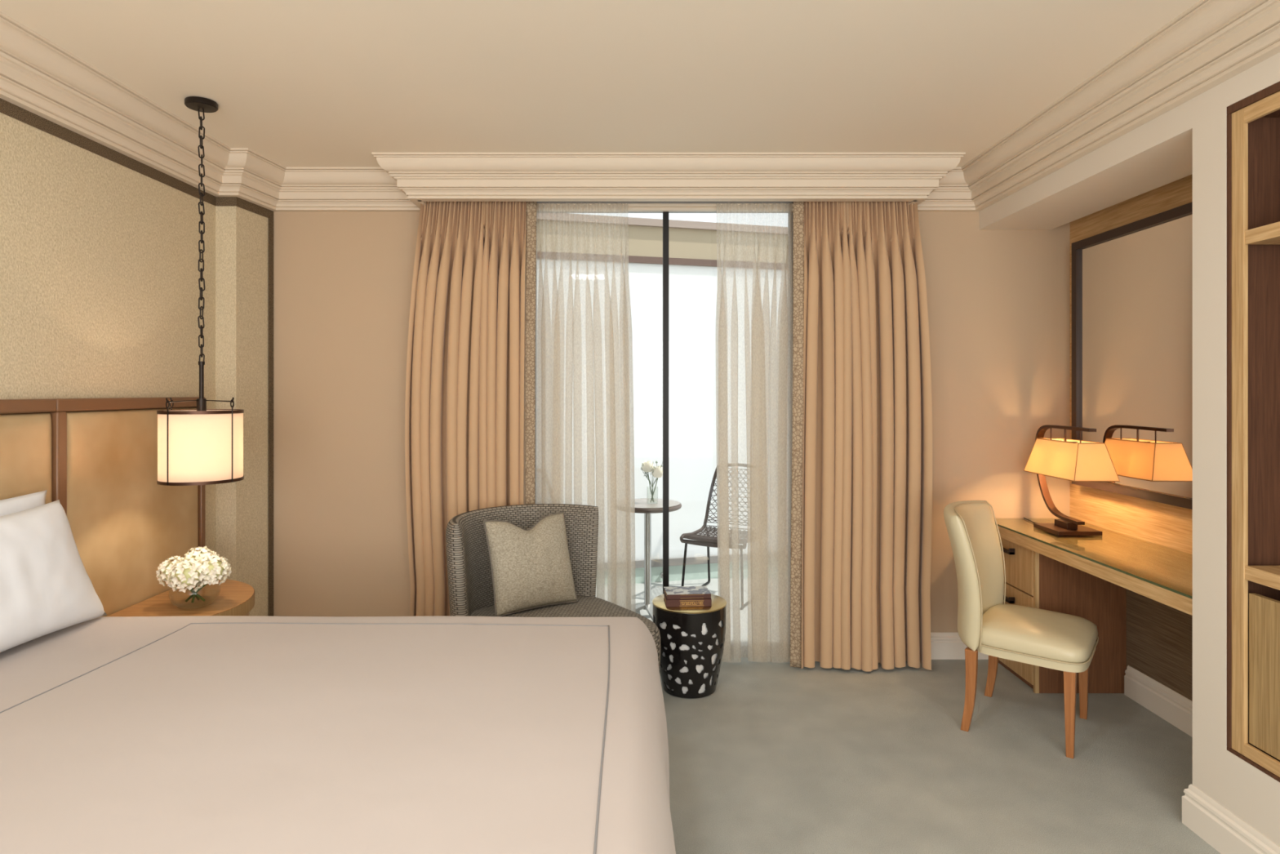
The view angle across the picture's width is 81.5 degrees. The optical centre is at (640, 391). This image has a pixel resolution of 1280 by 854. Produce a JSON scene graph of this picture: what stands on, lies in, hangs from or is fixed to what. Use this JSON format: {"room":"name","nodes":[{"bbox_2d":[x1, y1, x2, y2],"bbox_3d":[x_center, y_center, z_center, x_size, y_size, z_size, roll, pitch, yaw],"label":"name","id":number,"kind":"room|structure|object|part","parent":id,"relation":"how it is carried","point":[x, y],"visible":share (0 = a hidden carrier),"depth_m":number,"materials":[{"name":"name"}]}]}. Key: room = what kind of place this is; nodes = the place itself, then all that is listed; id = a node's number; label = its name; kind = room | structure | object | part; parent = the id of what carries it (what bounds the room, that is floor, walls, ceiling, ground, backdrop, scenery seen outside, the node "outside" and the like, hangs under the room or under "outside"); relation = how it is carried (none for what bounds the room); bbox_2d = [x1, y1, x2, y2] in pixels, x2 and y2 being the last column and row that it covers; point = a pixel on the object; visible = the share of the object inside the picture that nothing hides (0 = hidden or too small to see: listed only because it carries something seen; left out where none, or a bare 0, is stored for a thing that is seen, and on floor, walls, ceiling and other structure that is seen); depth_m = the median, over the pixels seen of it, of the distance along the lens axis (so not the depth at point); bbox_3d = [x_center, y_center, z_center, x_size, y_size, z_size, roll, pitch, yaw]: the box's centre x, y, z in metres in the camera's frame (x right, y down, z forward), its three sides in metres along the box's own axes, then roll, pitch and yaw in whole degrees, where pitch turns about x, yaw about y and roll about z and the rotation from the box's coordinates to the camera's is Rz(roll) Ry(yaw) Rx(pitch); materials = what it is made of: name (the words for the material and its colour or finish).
{"room":"hotel room","nodes":[
{"label":"hotel room","id":0,"kind":"room"},
{"bbox_2d":[0,112,268,616],"bbox_3d":[-2.134,0.140,1.200,0.332,2.580,5.600,0,0,0],"label":"wall","id":1,"kind":"structure","parent":0,"point":[100,274],"depth_m":3.08,"materials":[{"name":"beige paint"}]},
{"bbox_2d":[0,396,205,616],"bbox_3d":[-2.084,0.604,1.610,0.046,1.153,3.820,0,0,0],"label":"headboard","id":2,"kind":"object","parent":1,"relation":"attached to","point":[98,457],"visible":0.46,"depth_m":2.88,"materials":[{"name":"beige fabric"}]},
{"bbox_3d":[-2.085,0.626,2.129,0.042,1.101,0.984,0,0,0],"label":"leather panel","id":3,"kind":"part","parent":2,"relation":"part of","materials":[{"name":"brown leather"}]},
{"bbox_3d":[-2.084,0.050,1.611,0.046,0.046,2.023,0,0,0],"label":"frame rail","id":4,"kind":"part","parent":2,"relation":"part of","materials":[{"name":"brown wood"}]},
{"bbox_3d":[-2.084,0.050,3.072,0.046,0.046,0.895,0,0,0],"label":"frame rail","id":5,"kind":"part","parent":2,"relation":"part of","materials":[{"name":"brown wood"}]},
{"bbox_3d":[-2.085,0.626,3.080,0.042,1.101,0.808,0,0,0],"label":"leather panel","id":6,"kind":"part","parent":2,"relation":"part of","materials":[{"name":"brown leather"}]},
{"bbox_2d":[0,97,273,616],"bbox_3d":[-2.036,0.234,1.187,0.143,2.392,5.574,0,0,0],"label":"trim","id":7,"kind":"structure","parent":1,"relation":"attached to","point":[6,108],"depth_m":3.65,"materials":[{"name":"brown wood"}]},
{"bbox_2d":[0,0,1279,211],"bbox_3d":[-0.146,-1.056,1.189,3.921,0.188,5.578,0,0,0],"label":"trim","id":8,"kind":"structure","parent":1,"relation":"attached to","point":[1211,42],"depth_m":2.88,"materials":[{"name":"beige paint"}]},
{"bbox_2d":[0,0,1199,167],"bbox_3d":[0.100,-1.200,1.265,4.800,0.100,5.730,0,0,0],"label":"ceiling","id":9,"kind":"structure","parent":0,"point":[293,83],"depth_m":2.62,"materials":[{"name":"beige paint"}]},
{"bbox_2d":[156,96,244,485],"bbox_3d":[-1.745,-0.396,2.950,0.308,1.506,0.307,0,0,0],"label":"pendant lamp","id":10,"kind":"object","parent":9,"relation":"hanging from","point":[200,446],"visible":1,"depth_m":2.85,"materials":[{"name":"brown metal"}]},
{"bbox_3d":[-1.787,0.190,2.803,0.017,0.330,0.012,0,0,0],"label":"hook rod","id":11,"kind":"part","parent":10,"relation":"part of","materials":[{"name":"brown metal"}]},
{"bbox_3d":[-1.890,0.190,2.992,0.014,0.330,0.014,0,0,-28],"label":"hook rod","id":12,"kind":"part","parent":10,"relation":"part of","materials":[{"name":"brown metal"}]},
{"bbox_3d":[-1.766,0.039,2.877,0.045,0.010,0.146,0,0,0],"label":"spider arm","id":13,"kind":"part","parent":10,"relation":"part of","materials":[{"name":"brown metal"}]},
{"bbox_3d":[-1.745,0.351,2.950,0.298,0.012,0.298,0,0,0],"label":"shade trim","id":14,"kind":"part","parent":10,"relation":"part of","materials":[{"name":"brown metal"}]},
{"bbox_3d":[-1.745,0.082,2.950,0.298,0.013,0.298,0,0,0],"label":"shade trim","id":15,"kind":"part","parent":10,"relation":"part of","materials":[{"name":"brown metal"}]},
{"bbox_3d":[-1.745,0.215,2.950,0.292,0.275,0.292,0,0,0],"label":"lamp shade","id":16,"kind":"part","parent":10,"relation":"part of","materials":[{"name":"beige fabric"}]},
{"bbox_3d":[-1.745,-0.019,2.950,0.034,0.198,0.033,0,0,0],"label":"stem","id":17,"kind":"part","parent":10,"relation":"part of","materials":[{"name":"brown metal"}]},
{"bbox_3d":[-1.672,0.039,2.929,0.151,0.010,0.003,0,0,16],"label":"spider arm","id":18,"kind":"part","parent":10,"relation":"part of","materials":[{"name":"brown metal"}]},
{"bbox_3d":[-1.597,0.190,2.908,0.013,0.330,0.017,0,0,0],"label":"hook rod","id":19,"kind":"part","parent":10,"relation":"part of","materials":[{"name":"brown metal"}]},
{"bbox_2d":[273,211,1070,631],"bbox_3d":[0.100,0.140,4.054,4.800,2.580,0.152,0,0,0],"label":"wall","id":20,"kind":"structure","parent":0,"point":[998,300],"depth_m":3.98,"materials":[{"name":"beige paint"}]},
{"bbox_2d":[522,201,792,203],"bbox_3d":[0.135,-0.998,3.875,2.466,0.015,0.090,0,0,0],"label":"track","id":21,"kind":"object","parent":20,"relation":"attached to","point":[522,202],"visible":0.07,"depth_m":3.90,"materials":[{"name":"grey metal"}]},
{"bbox_2d":[404,201,536,616],"bbox_3d":[-0.874,0.216,3.844,0.672,2.403,0.166,0,0,0],"label":"curtain","id":22,"kind":"object","parent":21,"relation":"hanging from","point":[471,357],"visible":0.76,"depth_m":3.80,"materials":[{"name":"beige fabric"}]},
{"bbox_2d":[536,203,635,611],"bbox_3d":[-0.288,0.215,3.901,0.524,2.400,0.094,0,0,0],"label":"sheer curtain","id":23,"kind":"object","parent":21,"relation":"hanging from","point":[557,370],"visible":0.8,"depth_m":3.90,"materials":[{"name":"fabric"}]},
{"bbox_2d":[715,203,792,662],"bbox_3d":[0.598,0.215,3.905,0.405,2.401,0.088,0,0,0],"label":"sheer curtain","id":24,"kind":"object","parent":21,"relation":"hanging from","point":[723,308],"visible":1,"depth_m":3.89,"materials":[{"name":"fabric"}]},
{"bbox_2d":[790,201,932,671],"bbox_3d":[1.121,0.216,3.820,0.704,2.403,0.149,0,0,0],"label":"curtain","id":25,"kind":"object","parent":21,"relation":"hanging from","point":[861,505],"visible":0.99,"depth_m":3.79,"materials":[{"name":"beige fabric"}]},
{"bbox_2d":[535,211,792,655],"bbox_3d":[0.120,0.215,4.040,1.480,2.430,0.080,0,0,0],"label":"window frame","id":26,"kind":"structure","parent":20,"relation":"in","point":[665,214],"depth_m":4.02,"materials":[{"name":"grey"}]},
{"bbox_2d":[371,152,965,208],"bbox_3d":[0.135,-1.056,3.777,2.862,0.188,0.401,0,0,0],"label":"trim","id":27,"kind":"structure","parent":20,"relation":"attached to","point":[423,177],"depth_m":3.65,"materials":[{"name":"beige paint"}]},
{"bbox_2d":[930,631,988,659],"bbox_3d":[-0.054,1.361,3.968,3.828,0.138,0.020,0,0,0],"label":"baseboard","id":28,"kind":"structure","parent":20,"relation":"attached to","point":[944,645],"depth_m":3.96,"materials":[{"name":"white paint"}]},
{"bbox_2d":[595,577,787,642],"bbox_3d":[0.300,1.500,4.925,5.800,0.100,1.650,0,0,0],"label":"floor","id":29,"kind":"structure","parent":0,"point":[656,587],"depth_m":5.20,"materials":[{"name":"grey stone"}]},
{"bbox_2d":[537,468,555,503],"bbox_3d":[-0.644,0.999,4.986,0.483,0.920,0.599,0,0,-38],"label":"woven chair","id":30,"kind":"object","parent":29,"relation":"on","point":[540,469],"visible":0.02,"depth_m":5.29,"materials":[{"name":"grey"}]},
{"bbox_2d":[613,497,681,621],"bbox_3d":[0.045,1.081,4.750,0.436,0.731,0.436,0,0,17],"label":"bistro table","id":31,"kind":"object","parent":29,"relation":"on","point":[641,505],"visible":0.74,"depth_m":4.73,"materials":[{"name":"silver metal"}]},
{"bbox_2d":[647,485,657,503],"bbox_3d":[0.075,0.661,4.730,0.072,0.105,0.072,0,0,0],"label":"bud vase","id":32,"kind":"object","parent":31,"relation":"on","point":[650,502],"visible":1,"depth_m":4.73,"materials":[{"name":"clear glass"}]},
{"bbox_2d":[641,460,653,502],"bbox_3d":[0.046,0.573,4.729,0.082,0.265,0.083,0,0,0],"label":"rose","id":33,"kind":"object","parent":32,"relation":"in","point":[647,466],"visible":1,"depth_m":4.71,"materials":[{"name":"white plant"}]},
{"bbox_3d":[0.065,0.607,4.730,0.045,0.197,0.005,0,0,0],"label":"stem","id":34,"kind":"part","parent":33,"relation":"part of","materials":[{"name":"green"}]},
{"bbox_2d":[640,461,662,501],"bbox_3d":[0.073,0.573,4.736,0.152,0.264,0.118,0,0,0],"label":"leaf sprig","id":35,"kind":"object","parent":32,"relation":"in","point":[656,462],"visible":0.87,"depth_m":4.72,"materials":[{"name":"green plant"}]},
{"bbox_2d":[650,465,662,502],"bbox_3d":[0.111,0.588,4.719,0.083,0.235,0.087,0,0,-21],"label":"rose","id":36,"kind":"object","parent":32,"relation":"in","point":[658,471],"visible":0.97,"depth_m":4.69,"materials":[{"name":"white plant"}]},
{"bbox_3d":[0.088,0.624,4.726,0.054,0.164,0.006,0,0,16],"label":"stem","id":37,"kind":"part","parent":36,"relation":"part of","materials":[{"name":"green plant"}]},
{"bbox_2d":[537,251,787,586],"bbox_3d":[0.292,0.357,5.683,5.300,2.745,0.063,0,0,-15],"label":"screen","id":38,"kind":"object","parent":29,"relation":"on","point":[693,285],"visible":0.32,"depth_m":5.67,"materials":[{"name":"white"}]},
{"bbox_3d":[0.290,-0.990,5.689,5.300,0.050,0.050,0,0,-15],"label":"rail","id":39,"kind":"part","parent":38,"relation":"part of","materials":[{"name":"brown"}]},
{"bbox_3d":[0.290,1.530,5.691,5.300,0.400,0.012,0,0,-15],"label":"green glass panel","id":40,"kind":"part","parent":38,"relation":"part of","materials":[{"name":"grey"}]},
{"bbox_3d":[0.290,1.302,5.689,5.300,0.055,0.050,0,0,-15],"label":"rail","id":41,"kind":"part","parent":38,"relation":"part of","materials":[{"name":"grey"}]},
{"bbox_2d":[680,462,766,609],"bbox_3d":[0.603,0.999,5.286,0.483,0.920,0.599,0,0,27],"label":"woven chair","id":42,"kind":"object","parent":29,"relation":"on","point":[707,540],"visible":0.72,"depth_m":5.40,"materials":[{"name":"grey"}]},
{"bbox_3d":[0.404,1.248,5.359,0.038,0.420,0.549,0,0,27],"label":"sled leg","id":43,"kind":"part","parent":42,"relation":"part of","materials":[{"name":"black metal"}]},
{"bbox_3d":[0.587,1.020,5.255,0.463,0.039,0.432,0,0,27],"label":"woven seat","id":44,"kind":"part","parent":42,"relation":"part of","materials":[{"name":"grey"}]},
{"bbox_3d":[0.612,0.802,5.303,0.483,0.527,0.562,0,0,27],"label":"frame","id":45,"kind":"part","parent":42,"relation":"part of","materials":[{"name":"grey"}]},
{"bbox_3d":[0.779,1.248,5.168,0.038,0.420,0.549,0,0,27],"label":"sled leg","id":46,"kind":"part","parent":42,"relation":"part of","materials":[{"name":"black metal"}]},
{"bbox_2d":[659,655,1220,853],"bbox_3d":[0.100,1.480,1.250,4.800,0.100,5.700,0,0,0],"label":"floor","id":47,"kind":"structure","parent":0,"point":[781,757],"depth_m":2.81,"materials":[{"name":"grey carpet"}]},
{"bbox_2d":[106,578,254,616],"bbox_3d":[-1.842,1.148,3.030,0.430,0.564,0.843,0,0,0],"label":"nightstand","id":48,"kind":"object","parent":47,"relation":"on","point":[235,597],"visible":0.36,"depth_m":3.05,"materials":[{"name":"brown wood"}]},
{"bbox_2d":[168,582,220,608],"bbox_3d":[-1.795,0.811,2.990,0.180,0.107,0.180,0,0,0],"label":"glass vase","id":49,"kind":"object","parent":48,"relation":"on","point":[198,582],"visible":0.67,"depth_m":2.96,"materials":[{"name":"glass"}]},
{"bbox_2d":[155,555,205,601],"bbox_3d":[-1.854,0.755,2.983,0.126,0.189,0.157,0,0,43],"label":"hydrangea","id":50,"kind":"object","parent":49,"relation":"in","point":[165,571],"visible":0.47,"depth_m":2.94,"materials":[{"name":"beige plant"}]},
{"bbox_3d":[-1.812,0.799,2.986,0.113,0.099,0.008,0,0,-12],"label":"stem","id":51,"kind":"part","parent":50,"relation":"part of","materials":[{"name":"green plant"}]},
{"bbox_2d":[166,557,206,599],"bbox_3d":[-1.789,0.753,2.932,0.137,0.191,0.141,0,0,35],"label":"hydrangea","id":52,"kind":"object","parent":49,"relation":"in","point":[187,575],"visible":0.94,"depth_m":2.90,"materials":[{"name":"beige plant"}]},
{"bbox_3d":[-1.794,0.804,2.977,0.008,0.090,0.089,0,0,-5],"label":"stem","id":53,"kind":"part","parent":52,"relation":"part of","materials":[{"name":"green plant"}]},
{"bbox_2d":[182,546,219,602],"bbox_3d":[-1.797,0.740,3.026,0.141,0.215,0.145,0,0,0],"label":"hydrangea","id":54,"kind":"object","parent":49,"relation":"in","point":[199,555],"visible":0.36,"depth_m":3.00,"materials":[{"name":"beige plant"}]},
{"bbox_3d":[-1.795,0.790,2.999,0.008,0.116,0.060,0,0,0],"label":"stem","id":55,"kind":"part","parent":54,"relation":"part of","materials":[{"name":"green plant"}]},
{"bbox_2d":[185,553,231,601],"bbox_3d":[-1.732,0.753,2.982,0.157,0.193,0.136,0,0,-36],"label":"hydrangea","id":56,"kind":"object","parent":49,"relation":"in","point":[215,569],"visible":0.87,"depth_m":2.96,"materials":[{"name":"beige plant"}]},
{"bbox_3d":[-1.777,0.800,2.990,0.113,0.098,0.008,0,0,0],"label":"stem","id":57,"kind":"part","parent":56,"relation":"part of","materials":[{"name":"green plant"}]},
{"bbox_2d":[0,615,675,853],"bbox_3d":[-0.977,1.077,1.590,2.127,0.627,2.059,0,0,0],"label":"bed","id":58,"kind":"object","parent":47,"relation":"on","point":[187,734],"visible":1,"depth_m":1.65,"materials":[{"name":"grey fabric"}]},
{"bbox_2d":[0,489,47,516],"bbox_3d":[-2.011,0.551,2.125,0.088,0.430,0.800,0,0,0],"label":"pillow","id":59,"kind":"object","parent":58,"relation":"on","point":[18,504],"visible":0.11,"depth_m":2.40,"materials":[{"name":"white fabric"}]},
{"bbox_2d":[0,499,106,652],"bbox_3d":[-1.883,0.564,2.150,0.184,0.408,0.800,0,0,0],"label":"pillow","id":60,"kind":"object","parent":58,"relation":"on","point":[46,586],"visible":1,"depth_m":2.26,"materials":[{"name":"white fabric"}]},
{"bbox_2d":[445,503,660,671],"bbox_3d":[-0.429,0.998,3.316,0.818,0.865,0.912,0,0,-37],"label":"armchair","id":61,"kind":"object","parent":47,"relation":"on","point":[470,585],"visible":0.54,"depth_m":3.46,"materials":[{"name":"grey fabric"}]},
{"bbox_3d":[-0.596,0.897,3.532,0.773,0.665,0.367,0,0,-37],"label":"backrest","id":62,"kind":"part","parent":61,"relation":"part of","materials":[{"name":"grey fabric"}]},
{"bbox_2d":[483,511,577,616],"bbox_3d":[-0.497,0.781,3.392,0.421,0.408,0.192,0,0,-37],"label":"cushion","id":63,"kind":"object","parent":61,"relation":"on","point":[531,568],"visible":0.98,"depth_m":3.32,"materials":[{"name":"grey fabric"}]},
{"bbox_3d":[-0.395,1.122,3.270,0.818,0.277,0.798,0,0,-37],"label":"seat","id":64,"kind":"part","parent":61,"relation":"part of","materials":[{"name":"grey fabric"}]},
{"bbox_2d":[652,593,726,698],"bbox_3d":[0.235,1.220,3.575,0.357,0.419,0.357,0,0,0],"label":"side table","id":65,"kind":"object","parent":47,"relation":"on","point":[692,638],"visible":0.87,"depth_m":3.44,"materials":[{"name":"black paint"}]},
{"bbox_2d":[663,591,711,607],"bbox_3d":[0.222,0.994,3.552,0.215,0.034,0.145,0,0,-3],"label":"book","id":66,"kind":"object","parent":65,"relation":"on","point":[691,602],"visible":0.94,"depth_m":3.48,"materials":[{"name":"brown paper"}]},
{"bbox_2d":[663,586,711,599],"bbox_3d":[0.222,0.964,3.556,0.208,0.023,0.140,0,0,-5],"label":"book","id":67,"kind":"object","parent":66,"relation":"on","point":[673,592],"visible":1,"depth_m":3.52,"materials":[{"name":"grey paper"}]},
{"bbox_2d":[663,586,711,594],"bbox_3d":[0.222,0.953,3.556,0.208,0.001,0.140,0,0,-5],"label":"print","id":68,"kind":"object","parent":67,"relation":"on","point":[673,589],"depth_m":3.55},
{"bbox_2d":[943,500,1098,758],"bbox_3d":[1.618,0.968,3.191,0.571,0.925,0.549,0,0,37],"label":"desk chair","id":69,"kind":"object","parent":47,"relation":"on","point":[1067,643],"visible":1,"depth_m":3.10,"materials":[{"name":"beige leather"}]},
{"bbox_3d":[1.384,1.258,3.127,0.063,0.345,0.034,0,0,37],"label":"leg","id":70,"kind":"part","parent":69,"relation":"part of","materials":[{"name":"brown wood"}]},
{"bbox_3d":[1.462,0.795,3.302,0.189,0.580,0.540,0,0,37],"label":"backrest","id":71,"kind":"part","parent":69,"relation":"part of","materials":[{"name":"beige leather"}]},
{"bbox_3d":[1.642,1.258,3.471,0.063,0.345,0.034,0,0,37],"label":"leg","id":72,"kind":"part","parent":69,"relation":"part of","materials":[{"name":"brown wood"}]},
{"bbox_3d":[1.684,1.075,3.171,0.424,0.034,0.483,0,0,37],"label":"seat rail","id":73,"kind":"part","parent":69,"relation":"part of","materials":[{"name":"beige leather"}]},
{"bbox_2d":[979,604,1097,662],"bbox_3d":[1.684,1.011,3.171,0.436,0.094,0.495,0,0,37],"label":"seat cushion","id":74,"kind":"object","parent":69,"relation":"on","point":[1022,632],"depth_m":3.04,"materials":[{"name":"beige leather"}]},
{"bbox_3d":[1.680,1.261,2.904,0.042,0.338,0.042,0,0,37],"label":"leg","id":75,"kind":"part","parent":69,"relation":"part of","materials":[{"name":"brown wood"}]},
{"bbox_3d":[1.939,1.261,3.250,0.042,0.338,0.042,0,0,37],"label":"leg","id":76,"kind":"part","parent":69,"relation":"part of","materials":[{"name":"brown wood"}]},
{"bbox_2d":[994,520,1192,693],"bbox_3d":[2.062,1.055,3.209,0.475,0.750,1.535,0,0,0],"label":"desk","id":77,"kind":"object","parent":47,"relation":"on","point":[1088,577],"visible":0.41,"depth_m":3.52,"materials":[{"name":"brown wood"}]},
{"bbox_3d":[1.852,0.800,3.770,0.028,0.030,0.140,0,0,0],"label":"drawer pull","id":78,"kind":"part","parent":77,"relation":"part of","materials":[{"name":"brown metal"}]},
{"bbox_3d":[1.852,1.043,3.770,0.028,0.030,0.140,0,0,0],"label":"drawer pull","id":79,"kind":"part","parent":77,"relation":"part of","materials":[{"name":"brown"}]},
{"bbox_3d":[1.875,1.302,3.744,0.018,0.197,0.419,0,0,0],"label":"drawer","id":80,"kind":"part","parent":77,"relation":"part of","materials":[{"name":"brown wood"}]},
{"bbox_3d":[1.875,0.858,3.744,0.018,0.235,0.419,0,0,0],"label":"drawer","id":81,"kind":"part","parent":77,"relation":"part of","materials":[{"name":"brown wood"}]},
{"bbox_3d":[1.875,1.089,3.744,0.018,0.212,0.419,0,0,0],"label":"drawer","id":82,"kind":"part","parent":77,"relation":"part of","materials":[{"name":"brown wood"}]},
{"bbox_2d":[1023,425,1119,535],"bbox_3d":[2.064,0.424,3.603,0.212,0.509,0.499,0,0,0],"label":"desk lamp","id":83,"kind":"object","parent":77,"relation":"on","point":[1066,459],"visible":1,"depth_m":3.50,"materials":[{"name":"beige fabric"}]},
{"bbox_3d":[2.062,0.398,3.619,0.034,0.456,0.467,0,0,0],"label":"curved arm","id":84,"kind":"part","parent":83,"relation":"part of","materials":[{"name":"brown metal"}]},
{"bbox_3d":[2.062,0.323,3.575,0.208,0.172,0.444,0,0,0],"label":"shade trim","id":85,"kind":"part","parent":83,"relation":"part of","materials":[{"name":"brown"}]},
{"bbox_3d":[2.062,0.323,3.575,0.206,0.168,0.442,0,0,0],"label":"lamp shade","id":86,"kind":"part","parent":83,"relation":"part of","materials":[{"name":"beige fabric"}]},
{"bbox_2d":[978,52,1279,846],"bbox_3d":[2.157,0.140,1.189,0.686,2.580,5.578,0,0,0],"label":"wall","id":87,"kind":"structure","parent":0,"point":[1190,138],"depth_m":2.39,"materials":[{"name":"beige paint"}]},
{"bbox_2d":[1070,173,1192,555],"bbox_3d":[2.400,-0.120,3.209,0.200,1.700,1.537,0,0,0],"label":"trim","id":88,"kind":"structure","parent":87,"relation":"attached to","point":[1166,526],"depth_m":3.47,"materials":[{"name":"brown wood"}]},
{"bbox_2d":[1071,201,1192,509],"bbox_3d":[2.260,-0.142,3.174,0.077,1.239,1.308,0,0,0],"label":"wall mirror","id":89,"kind":"object","parent":87,"relation":"attached to","point":[1132,282],"visible":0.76,"depth_m":3.34,"materials":[{"name":"brown mirror"}]},
{"bbox_2d":[1182,783,1279,853],"bbox_3d":[1.922,1.361,0.430,0.256,0.138,4.061,0,0,0],"label":"baseboard","id":90,"kind":"structure","parent":87,"relation":"attached to","point":[1221,828],"depth_m":2.31,"materials":[{"name":"white paint"}]},
{"bbox_2d":[1226,81,1279,782],"bbox_3d":[2.115,0.116,1.680,0.600,1.990,1.240,0,0,0],"label":"bookcase","id":91,"kind":"object","parent":87,"relation":"attached to","point":[1253,122],"visible":1,"depth_m":2.27,"materials":[{"name":"brown wood"}]},
{"bbox_3d":[1.827,1.081,1.673,0.013,0.038,1.133,0,0,0],"label":"frame rail","id":92,"kind":"part","parent":91,"relation":"part of","materials":[{"name":"brown wood"}]},
{"bbox_3d":[1.827,-0.832,1.673,0.013,0.047,1.133,0,0,0],"label":"frame rail","id":93,"kind":"part","parent":91,"relation":"part of","materials":[{"name":"brown wood"}]},
{"bbox_2d":[1244,565,1279,590],"bbox_3d":[2.111,0.547,1.673,0.577,0.042,1.133,0,0,0],"label":"shelf","id":94,"kind":"object","parent":91,"relation":"attached to","point":[1267,575],"depth_m":2.19,"materials":[{"name":"brown wood"}]},
{"bbox_2d":[1244,221,1279,244],"bbox_3d":[2.111,-0.463,1.673,0.577,0.042,1.133,0,0,0],"label":"shelf","id":95,"kind":"object","parent":91,"relation":"attached to","point":[1268,234],"depth_m":2.19,"materials":[{"name":"brown wood"}]},
{"bbox_3d":[1.842,0.833,1.956,0.020,0.450,0.560,0,0,0],"label":"cabinet door","id":96,"kind":"part","parent":91,"relation":"part of","materials":[{"name":"brown wood"}]},
{"bbox_2d":[1126,588,1192,701],"bbox_3d":[2.400,1.080,3.209,0.200,0.700,1.537,0,0,0],"label":"wall","id":97,"kind":"structure","parent":0,"point":[1159,636],"depth_m":3.28,"materials":[{"name":"brown wood"}]},
{"bbox_2d":[1124,665,1192,737],"bbox_3d":[2.290,1.361,2.970,0.020,0.138,1.059,0,0,0],"label":"baseboard","id":98,"kind":"structure","parent":97,"relation":"attached to","point":[1171,706],"depth_m":3.27,"materials":[{"name":"white paint"}]},
{"label":"outside","id":99,"kind":"structure","parent":0,"visible":0},
{"bbox_2d":[537,213,787,263],"bbox_3d":[0.246,-1.157,5.854,5.300,0.335,0.210,0,0,-15],"label":"roof fascia","id":100,"kind":"object","parent":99,"point":[686,239],"visible":0.21,"depth_m":5.74,"materials":[{"name":"beige"}]}
]}

